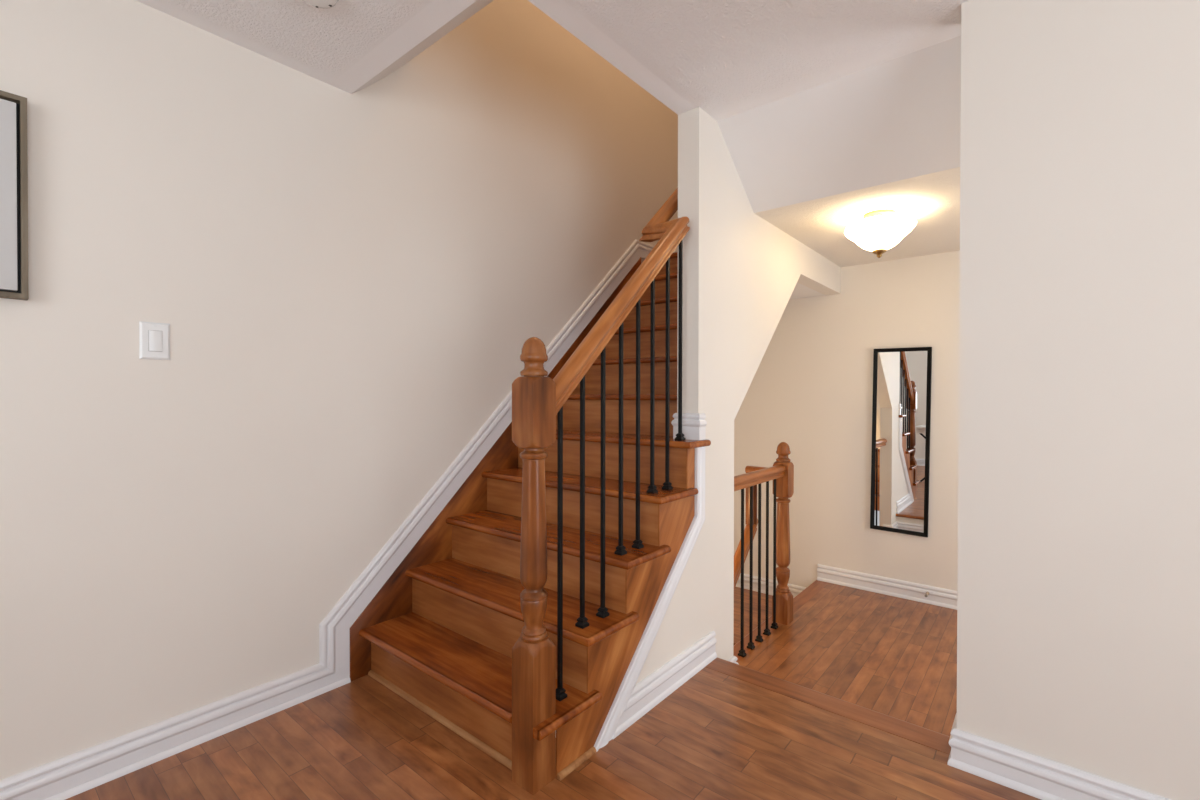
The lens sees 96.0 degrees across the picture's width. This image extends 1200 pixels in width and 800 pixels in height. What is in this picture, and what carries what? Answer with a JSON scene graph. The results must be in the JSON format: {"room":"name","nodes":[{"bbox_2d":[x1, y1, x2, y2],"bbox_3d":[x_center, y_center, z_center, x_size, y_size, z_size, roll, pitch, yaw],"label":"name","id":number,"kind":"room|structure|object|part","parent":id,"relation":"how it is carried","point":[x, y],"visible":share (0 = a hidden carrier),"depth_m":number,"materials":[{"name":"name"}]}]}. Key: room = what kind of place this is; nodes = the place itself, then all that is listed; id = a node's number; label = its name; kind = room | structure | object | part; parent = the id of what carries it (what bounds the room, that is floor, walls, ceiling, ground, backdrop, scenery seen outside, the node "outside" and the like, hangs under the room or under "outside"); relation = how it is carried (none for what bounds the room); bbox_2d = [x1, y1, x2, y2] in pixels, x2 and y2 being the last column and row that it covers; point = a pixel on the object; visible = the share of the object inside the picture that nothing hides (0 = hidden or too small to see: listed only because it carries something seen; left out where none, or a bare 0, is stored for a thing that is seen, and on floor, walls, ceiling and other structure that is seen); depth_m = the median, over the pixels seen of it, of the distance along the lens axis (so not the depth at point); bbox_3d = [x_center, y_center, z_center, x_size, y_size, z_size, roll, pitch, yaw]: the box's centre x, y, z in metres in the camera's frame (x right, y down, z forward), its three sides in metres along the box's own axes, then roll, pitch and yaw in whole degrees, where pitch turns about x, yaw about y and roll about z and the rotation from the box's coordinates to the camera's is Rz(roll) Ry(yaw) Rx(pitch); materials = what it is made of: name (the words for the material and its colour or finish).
{"room":"stair hallway","nodes":[
{"label":"stair hallway","id":0,"kind":"room"},
{"bbox_2d":[0,0,677,779],"bbox_3d":[-1.126,-0.269,2.129,0.120,6.800,6.490,0,1,40],"label":"wall","id":1,"kind":"structure","parent":0,"point":[348,287],"depth_m":1.89,"materials":[{"name":"paint"}]},
{"bbox_2d":[0,90,28,299],"bbox_3d":[-1.805,-0.543,1.180,0.037,0.542,0.764,0,1,40],"label":"framed picture","id":2,"kind":"object","parent":1,"relation":"attached to","point":[14,281],"visible":1,"depth_m":1.45,"materials":[{"name":"brown wood"}]},
{"bbox_2d":[139,321,169,359],"bbox_3d":[-1.397,-0.185,1.698,0.013,0.116,0.076,0,1,40],"label":"light switch","id":3,"kind":"object","parent":1,"relation":"attached to","point":[154,338],"visible":1,"depth_m":1.69,"materials":[{"name":"white plastic"}]},
{"bbox_2d":[0,240,653,799],"bbox_3d":[-1.071,0.025,2.086,0.022,2.213,6.250,0,1,40],"label":"baseboard","id":4,"kind":"structure","parent":1,"relation":"attached to","point":[66,777],"depth_m":2.05,"materials":[{"name":"white wood"}]},
{"bbox_2d":[136,0,968,121],"bbox_3d":[0.163,-1.337,-0.157,4.766,0.250,4.380,0,1,40],"label":"ceiling","id":5,"kind":"structure","parent":0,"point":[725,59],"depth_m":1.81,"materials":[{"name":"white paint"}]},
{"bbox_2d":[303,0,338,7],"bbox_3d":[-0.842,-1.209,1.601,0.132,0.035,0.132,0,1,40],"label":"smoke detector","id":6,"kind":"object","parent":5,"relation":"attached to","point":[316,3],"visible":1,"depth_m":1.62,"materials":[{"name":"white plastic"}]},
{"bbox_2d":[353,0,492,92],"bbox_3d":[-0.559,-1.361,1.980,0.931,0.262,0.265,0,1,40],"label":"wall","id":7,"kind":"structure","parent":5,"relation":"attached to","point":[478,5],"depth_m":1.96,"materials":[{"name":"paint"}]},
{"bbox_2d":[65,667,1040,799],"bbox_3d":[0.116,1.232,-0.188,4.766,0.160,4.245,0,1,40],"label":"floor","id":8,"kind":"structure","parent":0,"point":[717,736],"depth_m":1.70,"materials":[{"name":"brown wood"}]},
{"bbox_2d":[350,252,710,780],"bbox_3d":[0.086,0.071,2.663,1.070,2.116,2.157,0,1,40],"label":"staircase","id":9,"kind":"structure","parent":8,"relation":"on","point":[441,633],"depth_m":2.18,"materials":[{"name":"brown wood"}]},
{"bbox_3d":[-0.595,1.127,1.938,0.923,0.014,0.014,0,1,40],"label":"shoe molding","id":10,"kind":"part","parent":9,"relation":"part of","materials":[{"name":"brown wood"}]},
{"bbox_3d":[-0.070,1.129,1.683,0.014,0.014,0.167,0,1,40],"label":"shoe molding","id":11,"kind":"part","parent":9,"relation":"part of","materials":[{"name":"brown wood"}]},
{"bbox_2d":[512,187,689,794],"bbox_3d":[0.314,-0.307,2.374,0.227,2.877,1.944,0,1,32],"label":"balustrade","id":12,"kind":"object","parent":9,"relation":"on","point":[537,398],"visible":1,"depth_m":1.62,"materials":[{"name":"brown wood"}]},
{"bbox_3d":[-0.198,0.534,1.615,0.092,1.207,0.092,0,1,40],"label":"newel post","id":13,"kind":"part","parent":12,"relation":"part of","materials":[{"name":"brown wood"}]},
{"bbox_3d":[0.354,-0.837,2.399,0.225,1.817,1.842,0,1,40],"label":"handrail","id":14,"kind":"part","parent":12,"relation":"part of","materials":[{"name":"brown wood"}]},
{"bbox_2d":[635,107,840,684],"bbox_3d":[0.794,-1.176,2.807,0.103,4.990,2.750,0,1,40],"label":"wall","id":15,"kind":"structure","parent":0,"point":[741,272],"depth_m":2.42,"materials":[{"name":"paint"}]},
{"bbox_2d":[594,447,704,751],"bbox_3d":[0.212,0.666,2.023,0.020,0.936,0.738,0,1,40],"label":"trim","id":16,"kind":"structure","parent":15,"relation":"attached to","point":[619,704],"depth_m":2.02,"materials":[{"name":"white wood"}]},
{"bbox_2d":[612,631,716,738],"bbox_3d":[0.271,1.078,2.099,0.021,0.112,0.740,0,1,40],"label":"baseboard","id":17,"kind":"structure","parent":15,"relation":"attached to","point":[649,692],"depth_m":2.08,"materials":[{"name":"white wood"}]},
{"bbox_2d":[671,413,706,439],"bbox_3d":[0.389,0.112,2.330,0.140,0.112,0.084,0,1,40],"label":"baseboard","id":18,"kind":"structure","parent":15,"relation":"attached to","point":[693,424],"depth_m":2.29,"materials":[{"name":"white wood"}]},
{"bbox_2d":[728,656,738,664],"bbox_3d":[0.548,1.265,2.490,0.091,0.112,0.238,0,1,40],"label":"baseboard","id":19,"kind":"object","parent":15,"relation":"attached to","point":[733,659],"visible":0.12,"depth_m":2.54,"materials":[{"name":"white wood"}]},
{"bbox_2d":[789,283,824,299],"bbox_3d":[0.583,-0.120,3.374,0.931,1.288,2.155,0,1,40],"label":"ceiling","id":20,"kind":"structure","parent":0,"point":[800,291],"depth_m":3.79,"materials":[{"name":"paint"}]},
{"bbox_2d":[705,657,950,754],"bbox_3d":[0.824,1.150,2.062,0.921,0.030,0.120,0,1,40],"label":"trim","id":21,"kind":"structure","parent":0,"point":[906,730],"depth_m":2.00,"materials":[{"name":"brown wood"}]},
{"bbox_2d":[717,35,960,212],"bbox_3d":[1.543,-1.200,1.801,2.332,0.550,0.395,0,1,40],"label":"wall","id":22,"kind":"structure","parent":0,"point":[899,118],"depth_m":2.21,"materials":[{"name":"paint"}]},
{"bbox_2d":[734,251,959,590],"bbox_3d":[2.247,-0.275,3.474,3.366,6.800,0.120,0,1,40],"label":"wall","id":23,"kind":"structure","parent":0,"point":[810,390],"depth_m":3.80,"materials":[{"name":"paint"}]},
{"bbox_2d":[735,573,805,597],"bbox_3d":[1.244,1.442,4.223,0.886,0.112,0.021,0,1,40],"label":"baseboard","id":24,"kind":"structure","parent":23,"relation":"attached to","point":[795,590],"depth_m":4.20,"materials":[{"name":"white wood"}]},
{"bbox_2d":[817,564,956,609],"bbox_3d":[2.541,1.261,3.149,2.480,0.112,0.021,0,1,40],"label":"baseboard","id":25,"kind":"structure","parent":23,"relation":"attached to","point":[937,596],"depth_m":3.64,"materials":[{"name":"white wood"}]},
{"bbox_2d":[870,347,931,536],"bbox_3d":[1.995,0.269,3.593,0.340,1.228,0.022,1,1,40],"label":"wall mirror","id":26,"kind":"object","parent":23,"relation":"attached to","point":[901,406],"visible":1,"depth_m":3.59,"materials":[{"name":"black mirror"}]},
{"bbox_2d":[737,583,956,735],"bbox_3d":[1.972,1.404,2.396,2.395,0.160,1.908,0,1,40],"label":"floor","id":27,"kind":"structure","parent":0,"point":[896,657],"depth_m":2.79,"materials":[{"name":"brown wood"}]},
{"bbox_2d":[755,167,959,266],"bbox_3d":[2.138,-1.054,2.523,2.332,0.250,1.475,0,1,40],"label":"ceiling","id":28,"kind":"structure","parent":0,"point":[933,199],"depth_m":2.73,"materials":[{"name":"white paint"}]},
{"bbox_2d":[844,209,916,257],"bbox_3d":[1.400,-0.822,2.710,0.328,0.220,0.328,0,1,40],"label":"ceiling light","id":29,"kind":"object","parent":28,"relation":"attached to","point":[879,231],"visible":1,"depth_m":2.63,"materials":[{"name":"white glass"}]},
{"bbox_2d":[957,0,1199,799],"bbox_3d":[2.236,-0.035,0.830,2.811,2.363,0.120,0,1,40],"label":"wall partition","id":30,"kind":"structure","parent":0,"point":[1078,588],"depth_m":1.50,"materials":[{"name":"paint"}]},
{"bbox_2d":[947,713,1170,799],"bbox_3d":[2.220,1.090,0.838,2.832,0.112,0.141,0,1,40],"label":"baseboard","id":31,"kind":"structure","parent":30,"relation":"attached to","point":[1042,778],"depth_m":1.56,"materials":[{"name":"white wood"}]},
{"bbox_3d":[1.016,2.236,3.193,0.085,1.780,1.908,0,1,40],"label":"wall","id":32,"kind":"structure","parent":0,"visible":0},
{"bbox_2d":[733,587,772,645],"bbox_3d":[0.537,2.087,3.374,0.884,1.167,2.234,0,1,40],"label":"stairs","id":33,"kind":"structure","parent":32,"relation":"attached to","point":[737,591],"depth_m":3.85,"materials":[{"name":"brown wood"}]},
{"bbox_2d":[733,580,827,661],"bbox_3d":[1.081,1.330,3.274,0.100,0.030,1.690,0,1,40],"label":"trim","id":34,"kind":"structure","parent":32,"relation":"on","point":[816,586],"depth_m":3.41,"materials":[{"name":"brown wood"}]},
{"bbox_2d":[734,442,793,656],"bbox_3d":[0.846,0.784,2.922,0.092,1.067,0.854,0,1,40],"label":"balustrade","id":35,"kind":"object","parent":34,"relation":"on","point":[781,472],"visible":1,"depth_m":3.11,"materials":[{"name":"brown wood"}]},
{"bbox_2d":[734,466,767,588],"bbox_3d":[0.597,1.162,2.839,0.180,1.500,1.268,0,1,40],"label":"handrail","id":36,"kind":"object","parent":35,"relation":"attached to","point":[737,556],"visible":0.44,"depth_m":3.30,"materials":[{"name":"brown wood"}]},
{"bbox_3d":[0.549,1.317,2.875,0.063,1.190,1.261,0,1,40],"label":"sloping rail","id":37,"kind":"part","parent":36,"relation":"part of","materials":[{"name":"brown wood"}]},
{"bbox_3d":[0.933,0.618,3.332,0.063,0.294,0.066,0,1,40],"label":"drop rail","id":38,"kind":"part","parent":36,"relation":"part of","materials":[{"name":"brown wood"}]},
{"bbox_3d":[0.983,0.441,3.297,0.178,0.066,0.063,0,1,40],"label":"level rail","id":39,"kind":"part","parent":36,"relation":"part of","materials":[{"name":"brown wood"}]},
{"bbox_3d":[0.818,0.416,2.885,0.063,0.066,0.764,0,1,40],"label":"handrail","id":40,"kind":"part","parent":35,"relation":"part of","materials":[{"name":"brown wood"}]},
{"bbox_3d":[1.089,0.841,3.216,0.092,0.950,0.092,0,1,40],"label":"newel post","id":41,"kind":"part","parent":35,"relation":"part of","materials":[{"name":"brown wood"}]}
]}

